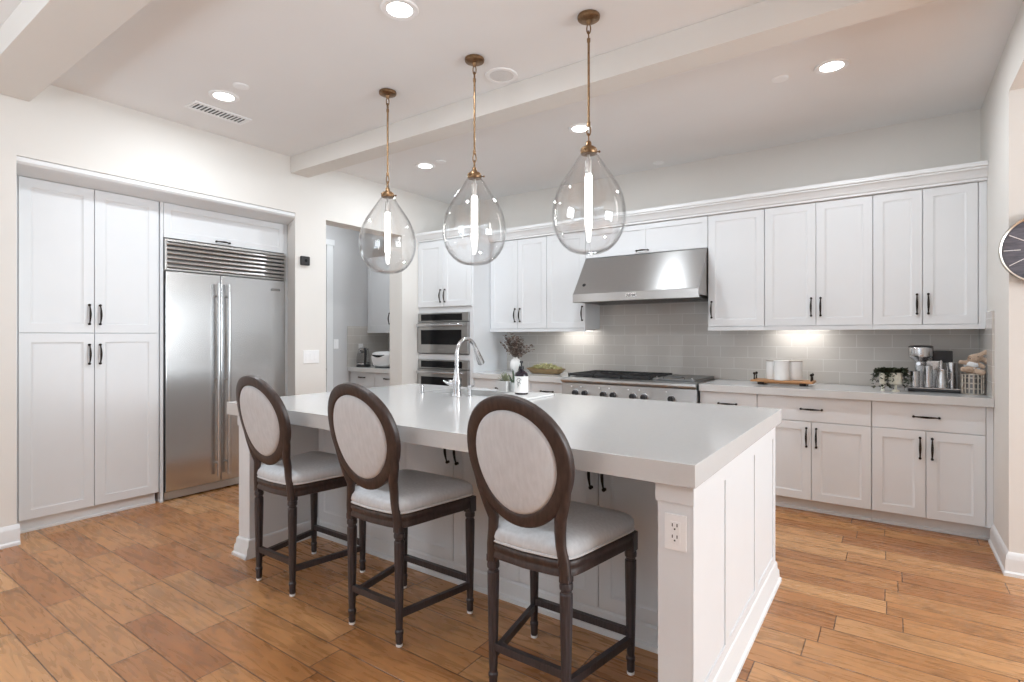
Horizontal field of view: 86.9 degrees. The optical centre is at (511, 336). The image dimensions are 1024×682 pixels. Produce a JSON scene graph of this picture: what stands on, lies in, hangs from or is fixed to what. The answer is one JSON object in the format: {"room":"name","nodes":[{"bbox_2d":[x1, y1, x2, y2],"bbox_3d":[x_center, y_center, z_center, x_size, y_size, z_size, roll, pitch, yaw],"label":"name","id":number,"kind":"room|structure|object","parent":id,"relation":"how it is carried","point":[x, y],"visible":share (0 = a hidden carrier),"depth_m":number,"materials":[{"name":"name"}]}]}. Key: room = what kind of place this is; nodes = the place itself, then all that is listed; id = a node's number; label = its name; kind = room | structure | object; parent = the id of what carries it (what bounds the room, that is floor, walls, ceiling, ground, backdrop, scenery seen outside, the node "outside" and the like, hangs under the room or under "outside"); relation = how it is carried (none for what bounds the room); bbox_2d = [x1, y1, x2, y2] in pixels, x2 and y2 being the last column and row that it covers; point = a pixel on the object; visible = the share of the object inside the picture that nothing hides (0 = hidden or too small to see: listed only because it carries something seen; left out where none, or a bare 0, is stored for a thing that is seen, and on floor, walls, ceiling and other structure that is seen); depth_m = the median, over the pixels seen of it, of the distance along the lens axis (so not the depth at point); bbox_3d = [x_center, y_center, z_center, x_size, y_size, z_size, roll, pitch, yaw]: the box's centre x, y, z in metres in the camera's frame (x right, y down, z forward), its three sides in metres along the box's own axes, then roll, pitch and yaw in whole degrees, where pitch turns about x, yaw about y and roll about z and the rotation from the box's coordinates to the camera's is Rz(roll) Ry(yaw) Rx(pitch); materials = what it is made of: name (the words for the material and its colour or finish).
{"room":"kitchen","nodes":[
{"label":"kitchen","id":0,"kind":"room"},
{"bbox_2d":[0,85,454,526],"bbox_3d":[-3.636,-0.170,3.487,1.000,2.940,8.720,0,0,35],"label":"wall","id":1,"kind":"structure","parent":0,"point":[60,126],"depth_m":4.46,"materials":[{"name":"paint"}]},
{"bbox_2d":[0,524,20,548],"bbox_3d":[-3.424,1.236,2.898,0.024,0.128,8.000,0,0,35],"label":"baseboard","id":2,"kind":"structure","parent":1,"relation":"attached to","point":[9,535],"depth_m":3.35,"materials":[{"name":"paint"}]},
{"bbox_2d":[16,156,294,224],"bbox_3d":[-2.627,-1.097,4.257,0.224,0.077,1.974,0,0,35],"label":"trim","id":3,"kind":"structure","parent":1,"relation":"attached to","point":[25,167],"depth_m":4.00,"materials":[{"name":"paint"}]},
{"bbox_2d":[163,202,283,253],"bbox_3d":[-2.677,-0.920,4.834,0.658,0.276,1.029,0,0,35],"label":"upper cabinet","id":4,"kind":"object","parent":1,"relation":"attached to","point":[183,223],"visible":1,"depth_m":4.61,"materials":[{"name":"paint"}]},
{"bbox_2d":[284,224,286,395],"bbox_3d":[-2.387,0.121,5.283,0.616,2.358,0.034,0,0,35],"label":"trim","id":5,"kind":"structure","parent":1,"relation":"attached to","point":[285,226],"depth_m":5.10,"materials":[{"name":"paint"}]},
{"bbox_2d":[300,256,309,265],"bbox_3d":[-1.923,-0.706,5.024,0.033,0.085,0.090,0,0,35],"label":"wall sensor","id":6,"kind":"object","parent":1,"relation":"attached to","point":[304,260],"visible":1,"depth_m":5.01,"materials":[{"name":"black plastic"}]},
{"bbox_2d":[303,350,318,363],"bbox_3d":[-1.890,0.189,5.092,0.009,0.122,0.168,0,0,35],"label":"light switch","id":7,"kind":"object","parent":1,"relation":"attached to","point":[309,356],"visible":1,"depth_m":5.08,"materials":[{"name":"white plastic"}]},
{"bbox_2d":[326,225,386,387],"bbox_3d":[-2.281,-0.170,6.508,0.420,2.940,2.220,0,0,35],"label":"wall","id":8,"kind":"structure","parent":0,"point":[350,272],"depth_m":6.93,"materials":[{"name":"paint"}]},
{"bbox_2d":[326,239,334,391],"bbox_3d":[-2.515,0.050,6.309,0.046,2.500,1.025,0,0,35],"label":"trim","id":9,"kind":"structure","parent":8,"relation":"attached to","point":[330,243],"depth_m":6.66,"materials":[{"name":"paint"}]},
{"bbox_2d":[333,339,337,348],"bbox_3d":[-2.203,0.091,6.768,0.009,0.118,0.072,0,0,35],"label":"light switch","id":10,"kind":"object","parent":8,"relation":"attached to","point":[335,341],"visible":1,"depth_m":6.76,"materials":[{"name":"white plastic"}]},
{"bbox_2d":[347,326,387,366],"bbox_3d":[-1.911,0.126,7.181,0.010,0.521,0.668,0,0,35],"label":"backsplash","id":11,"kind":"structure","parent":8,"relation":"attached to","point":[375,342],"depth_m":7.10,"materials":[{"name":"grey tile"}]},
{"bbox_2d":[367,255,389,332],"bbox_3d":[-1.416,-0.547,7.012,1.012,0.994,0.397,0,0,35],"label":"upper cabinet","id":12,"kind":"object","parent":8,"relation":"attached to","point":[378,283],"visible":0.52,"depth_m":7.04,"materials":[{"name":"paint"}]},
{"bbox_2d":[0,0,1022,205],"bbox_3d":[0.084,-1.680,0.901,11.500,0.080,8.970,0,0,35],"label":"ceiling","id":13,"kind":"structure","parent":0,"point":[314,72],"depth_m":3.43,"materials":[{"name":"paint"}]},
{"bbox_2d":[0,0,152,101],"bbox_3d":[-1.094,-1.565,1.885,5.000,0.150,0.265,0,0,35],"label":"ceiling beam","id":14,"kind":"structure","parent":13,"relation":"attached to","point":[41,40],"depth_m":2.70,"materials":[{"name":"paint"}]},
{"bbox_2d":[184,100,251,124],"bbox_3d":[-2.147,-1.636,3.962,0.170,0.008,0.410,0,0,35],"label":"ceiling vent","id":15,"kind":"object","parent":13,"relation":"in","point":[197,106],"visible":1,"depth_m":3.95,"materials":[{"name":"white plastic"}]},
{"bbox_2d":[208,90,238,102],"bbox_3d":[-1.962,-1.636,3.683,0.188,0.008,0.188,0,0,35],"label":"recessed light","id":16,"kind":"object","parent":13,"relation":"in","point":[219,95],"visible":1,"depth_m":3.68,"materials":[{"name":"white plastic"}]},
{"bbox_2d":[232,82,248,89],"bbox_3d":[-1.773,-1.635,3.536,0.100,0.009,0.100,0,0,35],"label":"sprinkler cover","id":17,"kind":"object","parent":13,"relation":"attached to","point":[241,86],"visible":1,"depth_m":3.52,"materials":[{"name":"white plastic"}]},
{"bbox_2d":[359,88,415,273],"bbox_3d":[-0.832,-1.029,3.618,0.376,1.218,0.376,0,0,35],"label":"pendant light","id":18,"kind":"object","parent":13,"relation":"hanging from","point":[388,93],"visible":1,"depth_m":3.60,"materials":[{"name":"clear glass"}]},
{"bbox_2d":[385,197,389,212],"bbox_3d":[-0.832,-0.882,3.618,0.036,0.105,0.036,0,0,35],"label":"socket","id":19,"kind":"object","parent":18,"relation":"attached to","point":[387,204],"depth_m":3.60,"materials":[{"name":"grey metal"}]},
{"bbox_2d":[380,0,418,20],"bbox_3d":[-0.562,-1.636,2.704,0.188,0.008,0.188,0,0,35],"label":"recessed light","id":20,"kind":"object","parent":13,"relation":"in","point":[400,10],"visible":1,"depth_m":2.70,"materials":[{"name":"white plastic"}]},
{"bbox_2d":[415,162,434,168],"bbox_3d":[-0.830,-1.636,5.181,0.188,0.008,0.188,0,0,35],"label":"recessed light","id":21,"kind":"object","parent":13,"relation":"in","point":[423,165],"visible":1,"depth_m":5.16,"materials":[{"name":"white plastic"}]},
{"bbox_2d":[436,160,445,163],"bbox_3d":[-0.665,-1.635,5.060,0.100,0.009,0.100,0,0,35],"label":"sprinkler cover","id":22,"kind":"object","parent":13,"relation":"attached to","point":[437,161],"visible":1,"depth_m":5.04,"materials":[{"name":"white plastic"}]},
{"bbox_2d":[442,54,505,265],"bbox_3d":[-0.221,-1.029,3.188,0.376,1.218,0.376,0,0,35],"label":"pendant light","id":23,"kind":"object","parent":13,"relation":"hanging from","point":[474,60],"visible":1,"depth_m":3.18,"materials":[{"name":"clear glass"}]},
{"bbox_2d":[471,179,477,195],"bbox_3d":[-0.221,-0.882,3.188,0.036,0.105,0.036,0,0,35],"label":"socket","id":24,"kind":"object","parent":23,"relation":"attached to","point":[474,186],"depth_m":3.18,"materials":[{"name":"grey metal"}]},
{"bbox_2d":[485,67,517,83],"bbox_3d":[-0.066,-1.636,3.391,0.204,0.006,0.204,0,0,35],"label":"ceiling speaker","id":25,"kind":"object","parent":13,"relation":"attached to","point":[501,75],"visible":1,"depth_m":3.38,"materials":[{"name":"white plastic"}]},
{"bbox_2d":[489,70,513,81],"bbox_3d":[-0.066,-1.636,3.391,0.152,0.002,0.152,0,0,35],"label":"grille","id":26,"kind":"object","parent":25,"relation":"attached to","point":[494,75],"depth_m":3.38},
{"bbox_2d":[568,123,591,132],"bbox_3d":[0.536,-1.636,4.250,0.188,0.008,0.188,0,0,35],"label":"recessed light","id":27,"kind":"object","parent":13,"relation":"in","point":[576,128],"visible":0.84,"depth_m":4.24,"materials":[{"name":"white plastic"}]},
{"bbox_2d":[552,9,625,254],"bbox_3d":[0.392,-1.029,2.760,0.376,1.218,0.376,0,0,35],"label":"pendant light","id":28,"kind":"object","parent":13,"relation":"hanging from","point":[589,17],"visible":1,"depth_m":2.75,"materials":[{"name":"clear glass"}]},
{"bbox_2d":[585,154,591,173],"bbox_3d":[0.392,-0.882,2.760,0.036,0.105,0.036,0,0,35],"label":"socket","id":29,"kind":"object","parent":28,"relation":"attached to","point":[588,163],"depth_m":2.75,"materials":[{"name":"grey metal"}]},
{"bbox_2d":[291,0,937,177],"bbox_3d":[0.082,-1.565,3.557,5.000,0.150,0.187,0,0,35],"label":"ceiling beam","id":30,"kind":"structure","parent":13,"relation":"attached to","point":[766,24],"depth_m":3.10,"materials":[{"name":"paint"}]},
{"bbox_2d":[653,161,663,164],"bbox_3d":[1.382,-1.635,5.092,0.100,0.009,0.100,0,0,35],"label":"sprinkler cover","id":31,"kind":"object","parent":13,"relation":"attached to","point":[656,162],"visible":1,"depth_m":5.08,"materials":[{"name":"white plastic"}]},
{"bbox_2d":[771,75,788,82],"bbox_3d":[1.704,-1.635,3.435,0.100,0.009,0.100,0,0,35],"label":"sprinkler cover","id":32,"kind":"object","parent":13,"relation":"attached to","point":[781,78],"visible":1,"depth_m":3.43,"materials":[{"name":"white plastic"}]},
{"bbox_2d":[814,58,849,73],"bbox_3d":[1.935,-1.636,3.272,0.188,0.008,0.188,0,0,35],"label":"recessed light","id":33,"kind":"object","parent":13,"relation":"in","point":[834,65],"visible":1,"depth_m":3.27,"materials":[{"name":"white plastic"}]},
{"bbox_2d":[0,484,1023,681],"bbox_3d":[0.084,1.330,0.901,11.500,0.060,8.970,0,0,35],"label":"floor","id":34,"kind":"structure","parent":0,"point":[156,592],"depth_m":2.51,"materials":[{"name":"brown wood"}]},
{"bbox_2d":[16,175,162,533],"bbox_3d":[-3.232,0.120,4.045,0.658,2.360,0.897,0,0,35],"label":"pantry cabinet","id":35,"kind":"object","parent":34,"relation":"on","point":[89,262],"visible":0.97,"depth_m":3.83,"materials":[{"name":"paint"}]},
{"bbox_2d":[163,238,285,499],"bbox_3d":[-2.649,0.258,4.815,0.686,2.060,1.028,0,0,35],"label":"refrigerator","id":36,"kind":"object","parent":34,"relation":"on","point":[224,306],"visible":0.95,"depth_m":4.51,"materials":[{"name":"metal"}]},
{"bbox_2d":[236,375,365,596],"bbox_3d":[-1.147,0.745,2.914,0.489,1.110,0.586,0,0,35],"label":"counter stool","id":37,"kind":"object","parent":34,"relation":"on","point":[264,417],"visible":0.88,"depth_m":2.75,"materials":[{"name":"fabric"}]},
{"bbox_2d":[240,386,279,455],"bbox_3d":[-1.277,0.423,2.729,0.331,0.370,0.112,0,0,35],"label":"cushion","id":38,"kind":"object","parent":37,"relation":"on","point":[259,415],"depth_m":2.68,"materials":[{"name":"fabric"}]},
{"bbox_2d":[257,451,342,483],"bbox_3d":[-1.113,0.705,2.962,0.478,0.081,0.469,0,0,35],"label":"seat cushion","id":39,"kind":"object","parent":37,"relation":"on","point":[311,467],"depth_m":2.82,"materials":[{"name":"fabric"}]},
{"bbox_2d":[350,371,389,387],"bbox_3d":[-1.502,0.872,6.889,1.012,0.857,0.668,0,0,35],"label":"base cabinet","id":40,"kind":"object","parent":34,"relation":"on","point":[365,379],"visible":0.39,"depth_m":6.71,"materials":[{"name":"paint"}]},
{"bbox_2d":[348,365,389,373],"bbox_3d":[-1.495,0.414,6.888,1.004,0.056,0.667,0,0,35],"label":"countertop","id":41,"kind":"structure","parent":40,"relation":"on","point":[372,369],"depth_m":6.67,"materials":[{"name":"stone"}]},
{"bbox_2d":[356,346,370,366],"bbox_3d":[-1.890,0.255,6.925,0.214,0.262,0.179,0,0,29],"label":"coffee maker","id":42,"kind":"object","parent":41,"relation":"on","point":[363,349],"visible":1,"depth_m":6.86,"materials":[{"name":"black plastic"}]},
{"bbox_2d":[371,351,389,367],"bbox_3d":[-1.594,0.284,6.769,0.300,0.203,0.272,0,0,24],"label":"rice cooker","id":43,"kind":"object","parent":41,"relation":"on","point":[380,359],"visible":0.78,"depth_m":6.66,"materials":[{"name":"white plastic"}]},
{"bbox_2d":[328,382,475,647],"bbox_3d":[-0.519,0.745,2.472,0.489,1.110,0.586,0,0,35],"label":"counter stool","id":44,"kind":"object","parent":34,"relation":"on","point":[365,435],"visible":1,"depth_m":2.32,"materials":[{"name":"wood"}]},
{"bbox_2d":[333,395,386,478],"bbox_3d":[-0.649,0.423,2.288,0.331,0.370,0.112,0,0,35],"label":"cushion","id":45,"kind":"object","parent":44,"relation":"on","point":[359,422],"depth_m":2.24,"materials":[{"name":"fabric"}]},
{"bbox_2d":[351,469,472,511],"bbox_3d":[-0.485,0.705,2.520,0.478,0.081,0.469,0,0,35],"label":"seat cushion","id":46,"kind":"object","parent":44,"relation":"on","point":[419,491],"depth_m":2.39,"materials":[{"name":"fabric"}]},
{"bbox_2d":[418,236,506,387],"bbox_3d":[-0.583,0.107,6.250,0.811,2.385,0.678,0,0,35],"label":"oven tower","id":47,"kind":"object","parent":34,"relation":"on","point":[445,285],"visible":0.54,"depth_m":5.97,"materials":[{"name":"paint"}]},
{"bbox_2d":[416,312,469,353],"bbox_3d":[-0.630,-0.037,6.219,0.745,0.458,0.642,0,0,35],"label":"wall oven","id":48,"kind":"object","parent":47,"relation":"in","point":[438,333],"visible":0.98,"depth_m":5.99,"materials":[{"name":"metal"}]},
{"bbox_2d":[416,359,469,386],"bbox_3d":[-0.630,0.513,6.219,0.745,0.506,0.642,0,0,35],"label":"wall oven","id":49,"kind":"object","parent":47,"relation":"in","point":[430,371],"visible":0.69,"depth_m":6.01,"materials":[{"name":"metal"}]},
{"bbox_2d":[474,378,530,391],"bbox_3d":[0.053,0.870,5.814,0.724,0.860,0.638,0,0,35],"label":"base cabinet","id":50,"kind":"object","parent":34,"relation":"on","point":[478,382],"visible":0.13,"depth_m":5.69,"materials":[{"name":"paint"}]},
{"bbox_2d":[472,370,570,382],"bbox_3d":[0.211,0.412,5.706,1.108,0.055,0.637,0,0,35],"label":"countertop","id":51,"kind":"structure","parent":50,"relation":"on","point":[555,378],"depth_m":5.50,"materials":[{"name":"white stone"}]},
{"bbox_2d":[510,357,520,371],"bbox_3d":[0.038,0.303,5.915,0.124,0.164,0.124,0,0,35],"label":"vase","id":52,"kind":"object","parent":51,"relation":"on","point":[515,362],"visible":0.79,"depth_m":5.87,"materials":[{"name":"white ceramic"}]},
{"bbox_2d":[500,333,534,358],"bbox_3d":[0.043,0.115,5.886,0.409,0.340,0.295,0,0,35],"label":"dried branches","id":53,"kind":"object","parent":52,"relation":"in","point":[514,349],"visible":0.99,"depth_m":5.89,"materials":[{"name":"brown plant"}]},
{"bbox_2d":[527,367,565,373],"bbox_3d":[0.353,0.357,5.620,0.456,0.056,0.180,0,0,35],"label":"dough bowl","id":54,"kind":"object","parent":51,"relation":"on","point":[532,370],"visible":0.84,"depth_m":5.54,"materials":[{"name":"brown wood"}]},
{"bbox_2d":[529,363,562,368],"bbox_3d":[0.348,0.311,5.616,0.402,0.086,0.165,0,0,35],"label":"blossoms","id":55,"kind":"object","parent":54,"relation":"on","point":[536,366],"visible":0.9,"depth_m":5.59,"materials":[{"name":"green plant"}]},
{"bbox_2d":[232,416,781,681],"bbox_3d":[-0.119,0.879,3.052,2.743,0.841,1.504,0,0,35],"label":"kitchen island","id":56,"kind":"object","parent":34,"relation":"on","point":[708,578],"visible":0.43,"depth_m":2.34,"materials":[{"name":"paint"}]},
{"bbox_2d":[227,384,780,488],"bbox_3d":[-0.125,0.422,3.043,2.738,0.072,1.543,0,0,35],"label":"island countertop","id":57,"kind":"structure","parent":56,"relation":"on","point":[683,444],"depth_m":2.40,"materials":[{"name":"white stone"}]},
{"bbox_2d":[419,384,424,392],"bbox_3d":[-0.616,0.356,3.695,0.036,0.059,0.036,0,0,35],"label":"air gap cap","id":58,"kind":"object","parent":57,"relation":"on","point":[421,385],"visible":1,"depth_m":3.68,"materials":[{"name":"silver metal"}]},
{"bbox_2d":[443,337,483,396],"bbox_3d":[-0.315,0.194,3.634,0.124,0.383,0.309,0,0,35],"label":"faucet","id":59,"kind":"object","parent":57,"relation":"on","point":[456,382],"visible":1,"depth_m":3.51,"materials":[{"name":"silver metal"}]},
{"bbox_2d":[466,385,473,396],"bbox_3d":[-0.267,0.349,3.493,0.038,0.073,0.064,0,0,35],"label":"soap dispenser","id":60,"kind":"object","parent":57,"relation":"on","point":[469,387],"visible":1,"depth_m":3.47,"materials":[{"name":"silver metal"}]},
{"bbox_2d":[497,372,510,391],"bbox_3d":[-0.051,0.317,3.833,0.112,0.137,0.114,0,0,7],"label":"potted succulent","id":61,"kind":"object","parent":57,"relation":"on","point":[503,385],"visible":0.98,"depth_m":3.81,"materials":[{"name":"white ceramic"}]},
{"bbox_2d":[497,380,510,391],"bbox_3d":[-0.051,0.348,3.832,0.082,0.075,0.082,0,0,35],"label":"pot","id":62,"kind":"object","parent":61,"relation":"on","point":[503,385],"depth_m":3.80,"materials":[{"name":"white ceramic"}]},
{"bbox_2d":[509,365,519,391],"bbox_3d":[0.021,0.289,3.796,0.072,0.193,0.102,0,0,18],"label":"aloe","id":63,"kind":"object","parent":57,"relation":"on","point":[512,383],"visible":0.7,"depth_m":3.78,"materials":[{"name":"plant"}]},
{"bbox_2d":[506,392,553,399],"bbox_3d":[0.073,0.379,3.476,0.270,0.014,0.320,0,0,35],"label":"serving board","id":64,"kind":"object","parent":57,"relation":"on","point":[531,395],"visible":0.53,"depth_m":3.42,"materials":[{"name":"white ceramic"}]},
{"bbox_2d":[510,382,514,391],"bbox_3d":[0.019,0.353,3.799,0.066,0.066,0.066,0,0,18],"label":"pot","id":65,"kind":"object","parent":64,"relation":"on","point":[512,384],"depth_m":3.77,"materials":[{"name":"white ceramic"}]},
{"bbox_2d":[515,361,527,394],"bbox_3d":[0.061,0.264,3.496,0.089,0.216,0.091,0,0,1],"label":"soap bottle","id":66,"kind":"object","parent":64,"relation":"on","point":[521,376],"visible":1,"depth_m":3.46,"materials":[{"name":"white paper"}]},
{"bbox_2d":[670,521,679,544],"bbox_3d":[0.517,0.621,1.713,0.033,0.070,0.004,0,0,35],"label":"receptacle","id":67,"kind":"object","parent":56,"relation":"attached to","point":[674,525],"depth_m":1.71,"materials":[{"name":"white plastic"}]},
{"bbox_2d":[665,512,686,552],"bbox_3d":[0.519,0.621,1.717,0.070,0.114,0.008,0,0,35],"label":"outlet plate","id":68,"kind":"object","parent":56,"relation":"attached to","point":[675,522],"depth_m":1.71,"materials":[{"name":"white plastic"}]},
{"bbox_2d":[531,381,561,393],"bbox_3d":[0.504,0.870,5.497,0.377,0.860,0.638,0,0,35],"label":"drawer","id":69,"kind":"object","parent":34,"relation":"on","point":[546,387],"visible":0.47,"depth_m":5.26,"materials":[{"name":"paint"}]},
{"bbox_2d":[467,394,637,681],"bbox_3d":[0.136,0.745,2.011,0.489,1.110,0.586,0,0,35],"label":"counter stool","id":70,"kind":"object","parent":34,"relation":"on","point":[522,461],"visible":1,"depth_m":1.85,"materials":[{"name":"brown wood"}]},
{"bbox_2d":[476,410,556,513],"bbox_3d":[0.006,0.423,1.827,0.331,0.370,0.112,0,0,35],"label":"cushion","id":71,"kind":"object","parent":70,"relation":"on","point":[516,450],"depth_m":1.79,"materials":[{"name":"fabric"}]},
{"bbox_2d":[494,501,634,556],"bbox_3d":[0.170,0.705,2.059,0.478,0.081,0.469,0,0,35],"label":"seat cushion","id":72,"kind":"object","parent":70,"relation":"on","point":[591,530],"depth_m":1.91,"materials":[{"name":"fabric"}]},
{"bbox_2d":[561,370,717,402],"bbox_3d":[1.153,0.817,4.979,1.252,0.967,0.728,0,0,35],"label":"range","id":73,"kind":"object","parent":34,"relation":"on","point":[659,386],"visible":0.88,"depth_m":4.74,"materials":[{"name":"silver metal"}]},
{"bbox_2d":[700,391,756,406],"bbox_3d":[1.876,0.870,4.531,0.435,0.860,0.638,0,0,35],"label":"drawer","id":74,"kind":"object","parent":34,"relation":"on","point":[706,397],"visible":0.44,"depth_m":4.29,"materials":[{"name":"paint"}]},
{"bbox_2d":[699,379,993,406],"bbox_3d":[2.441,0.412,4.138,1.807,0.055,0.637,0,0,35],"label":"countertop","id":75,"kind":"structure","parent":74,"relation":"on","point":[838,391],"depth_m":3.88,"materials":[{"name":"white stone"}]},
{"bbox_2d":[750,371,815,385],"bbox_3d":[2.176,0.337,4.341,0.450,0.097,0.205,0,0,35],"label":"serving tray","id":76,"kind":"object","parent":75,"relation":"on","point":[758,380],"visible":1,"depth_m":4.28,"materials":[{"name":"brown wood"}]},
{"bbox_2d":[766,360,773,378],"bbox_3d":[2.133,0.268,4.419,0.102,0.157,0.102,0,0,35],"label":"canister","id":77,"kind":"object","parent":76,"relation":"on","point":[769,363],"visible":0.56,"depth_m":4.39,"materials":[{"name":"white ceramic"}]},
{"bbox_2d":[774,360,788,380],"bbox_3d":[2.147,0.267,4.307,0.114,0.159,0.114,0,0,35],"label":"canister","id":78,"kind":"object","parent":76,"relation":"on","point":[781,367],"visible":1,"depth_m":4.26,"materials":[{"name":"white ceramic"}]},
{"bbox_2d":[789,360,802,379],"bbox_3d":[2.262,0.268,4.329,0.114,0.157,0.114,0,0,35],"label":"canister","id":79,"kind":"object","parent":76,"relation":"on","point":[795,366],"visible":0.72,"depth_m":4.28,"materials":[{"name":"white ceramic"}]},
{"bbox_2d":[870,367,893,390],"bbox_3d":[2.641,0.300,3.855,0.152,0.170,0.148,0,0,35],"label":"potted trailing plant","id":80,"kind":"object","parent":75,"relation":"on","point":[877,372],"visible":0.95,"depth_m":3.84,"materials":[{"name":"green plant"}]},
{"bbox_2d":[880,366,911,391],"bbox_3d":[2.708,0.298,3.818,0.188,0.174,0.161,0,0,19],"label":"potted trailing plant","id":81,"kind":"object","parent":75,"relation":"on","point":[898,375],"visible":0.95,"depth_m":3.78,"materials":[{"name":"green plant"}]},
{"bbox_2d":[907,345,960,393],"bbox_3d":[2.985,0.223,3.835,0.290,0.324,0.253,0,0,35],"label":"coffee machine","id":82,"kind":"object","parent":75,"relation":"on","point":[921,354],"visible":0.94,"depth_m":3.81,"materials":[{"name":"silver plastic"}]},
{"bbox_2d":[909,371,919,386],"bbox_3d":[2.851,0.300,3.832,0.064,0.110,0.064,0,0,35],"label":"steel cup","id":83,"kind":"object","parent":82,"relation":"on","point":[915,375],"visible":1,"depth_m":3.81,"materials":[{"name":"silver metal"}]},
{"bbox_2d":[923,366,932,387],"bbox_3d":[2.913,0.280,3.789,0.056,0.150,0.056,0,0,35],"label":"steel cup","id":84,"kind":"object","parent":82,"relation":"on","point":[927,370],"visible":1,"depth_m":3.77,"materials":[{"name":"silver metal"}]},
{"bbox_2d":[908,386,959,389],"bbox_3d":[2.984,0.359,3.834,0.284,0.008,0.250,0,0,35],"label":"tray","id":85,"kind":"object","parent":82,"relation":"on","point":[921,387],"depth_m":3.75,"materials":[{"name":"silver metal"}]},
{"bbox_2d":[935,369,951,387],"bbox_3d":[2.985,0.291,3.740,0.090,0.128,0.072,0,0,45],"label":"milk jug","id":86,"kind":"object","parent":82,"relation":"on","point":[941,381],"visible":1,"depth_m":3.73,"materials":[{"name":"silver metal"}]},
{"bbox_2d":[960,373,984,394],"bbox_3d":[3.084,0.316,3.620,0.126,0.141,0.124,0,0,35],"label":"wire basket","id":87,"kind":"object","parent":75,"relation":"on","point":[970,384],"visible":0.94,"depth_m":3.58,"materials":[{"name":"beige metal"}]},
{"bbox_2d":[959,350,986,374],"bbox_3d":[3.079,0.172,3.592,0.174,0.178,0.108,0,0,35],"label":"bread","id":88,"kind":"object","parent":87,"relation":"in","point":[971,366],"visible":0.89,"depth_m":3.58,"materials":[{"name":"beige food"}]},
{"bbox_2d":[757,394,871,520],"bbox_3d":[2.357,0.870,4.194,0.737,0.860,0.638,0,0,35],"label":"base cabinet","id":89,"kind":"object","parent":34,"relation":"on","point":[823,446],"visible":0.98,"depth_m":3.93,"materials":[{"name":"paint"}]},
{"bbox_2d":[872,401,992,539],"bbox_3d":[2.918,0.870,3.798,0.635,0.860,0.638,0,0,35],"label":"base cabinet","id":90,"kind":"object","parent":34,"relation":"on","point":[932,464],"visible":0.95,"depth_m":3.56,"materials":[{"name":"paint"}]},
{"bbox_2d":[388,109,980,388],"bbox_3d":[0.875,-0.170,5.710,6.860,2.940,0.132,0,0,35],"label":"wall","id":91,"kind":"structure","parent":0,"point":[674,338],"depth_m":4.84,"materials":[{"name":"white paint"}]},
{"bbox_2d":[415,225,489,242],"bbox_3d":[-0.558,-1.133,6.233,0.873,0.097,0.685,0,0,35],"label":"trim","id":92,"kind":"structure","parent":91,"relation":"attached to","point":[463,231],"depth_m":5.93,"materials":[{"name":"paint"}]},
{"bbox_2d":[490,236,546,331],"bbox_3d":[0.141,-0.548,5.931,0.734,0.993,0.371,0,0,35],"label":"upper cabinet","id":93,"kind":"object","parent":91,"relation":"attached to","point":[518,275],"visible":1,"depth_m":5.80,"materials":[{"name":"paint"}]},
{"bbox_2d":[487,160,988,242],"bbox_3d":[1.542,-1.103,4.926,4.183,0.117,0.406,0,0,35],"label":"trim","id":94,"kind":"structure","parent":93,"relation":"attached to","point":[972,172],"depth_m":4.33,"materials":[{"name":"paint"}]},
{"bbox_2d":[546,231,599,331],"bbox_3d":[0.626,-0.548,5.590,0.449,0.993,0.371,0,0,35],"label":"upper cabinet","id":95,"kind":"object","parent":91,"relation":"attached to","point":[564,267],"visible":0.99,"depth_m":5.48,"materials":[{"name":"paint"}]},
{"bbox_2d":[573,248,707,305],"bbox_3d":[1.221,-0.544,5.021,1.172,0.444,0.594,0,0,35],"label":"range hood","id":96,"kind":"object","parent":91,"relation":"attached to","point":[681,276],"visible":1,"depth_m":4.83,"materials":[{"name":"silver metal"}]},
{"bbox_2d":[586,216,707,258],"bbox_3d":[1.292,-0.906,5.122,1.178,0.277,0.371,0,0,35],"label":"upper cabinet","id":97,"kind":"object","parent":91,"relation":"attached to","point":[688,233],"visible":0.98,"depth_m":4.97,"materials":[{"name":"paint"}]},
{"bbox_2d":[708,209,764,330],"bbox_3d":[1.958,-0.548,4.653,0.448,0.993,0.371,0,0,35],"label":"upper cabinet","id":98,"kind":"object","parent":91,"relation":"attached to","point":[736,240],"visible":1,"depth_m":4.54,"materials":[{"name":"paint"}]},
{"bbox_2d":[764,195,872,329],"bbox_3d":[2.442,-0.548,4.313,0.734,0.993,0.371,0,0,35],"label":"upper cabinet","id":99,"kind":"object","parent":91,"relation":"attached to","point":[819,255],"visible":0.99,"depth_m":4.17,"materials":[{"name":"paint"}]},
{"bbox_2d":[873,181,986,329],"bbox_3d":[3.003,-0.548,3.918,0.635,0.993,0.371,0,0,35],"label":"upper cabinet","id":100,"kind":"object","parent":91,"relation":"attached to","point":[930,244],"visible":0.95,"depth_m":3.79,"materials":[{"name":"paint"}]},
{"bbox_2d":[979,0,1023,553],"bbox_3d":[0.972,-0.170,0.245,0.292,2.940,8.720,0,0,35],"label":"wall","id":101,"kind":"structure","parent":0,"point":[1002,108],"depth_m":3.01,"materials":[{"name":"paint"}]},
{"bbox_2d":[988,523,1023,578],"bbox_3d":[2.968,1.236,3.093,0.304,0.128,0.584,0,0,35],"label":"baseboard","id":102,"kind":"structure","parent":101,"relation":"attached to","point":[1011,564],"depth_m":2.96,"materials":[{"name":"paint"}]},
{"bbox_2d":[998,218,1023,280],"bbox_3d":[2.814,-0.466,2.849,0.378,0.378,0.039,0,0,35],"label":"wall clock","id":103,"kind":"object","parent":101,"relation":"attached to","point":[1011,245],"visible":1,"depth_m":2.92,"materials":[{"name":"metal"}]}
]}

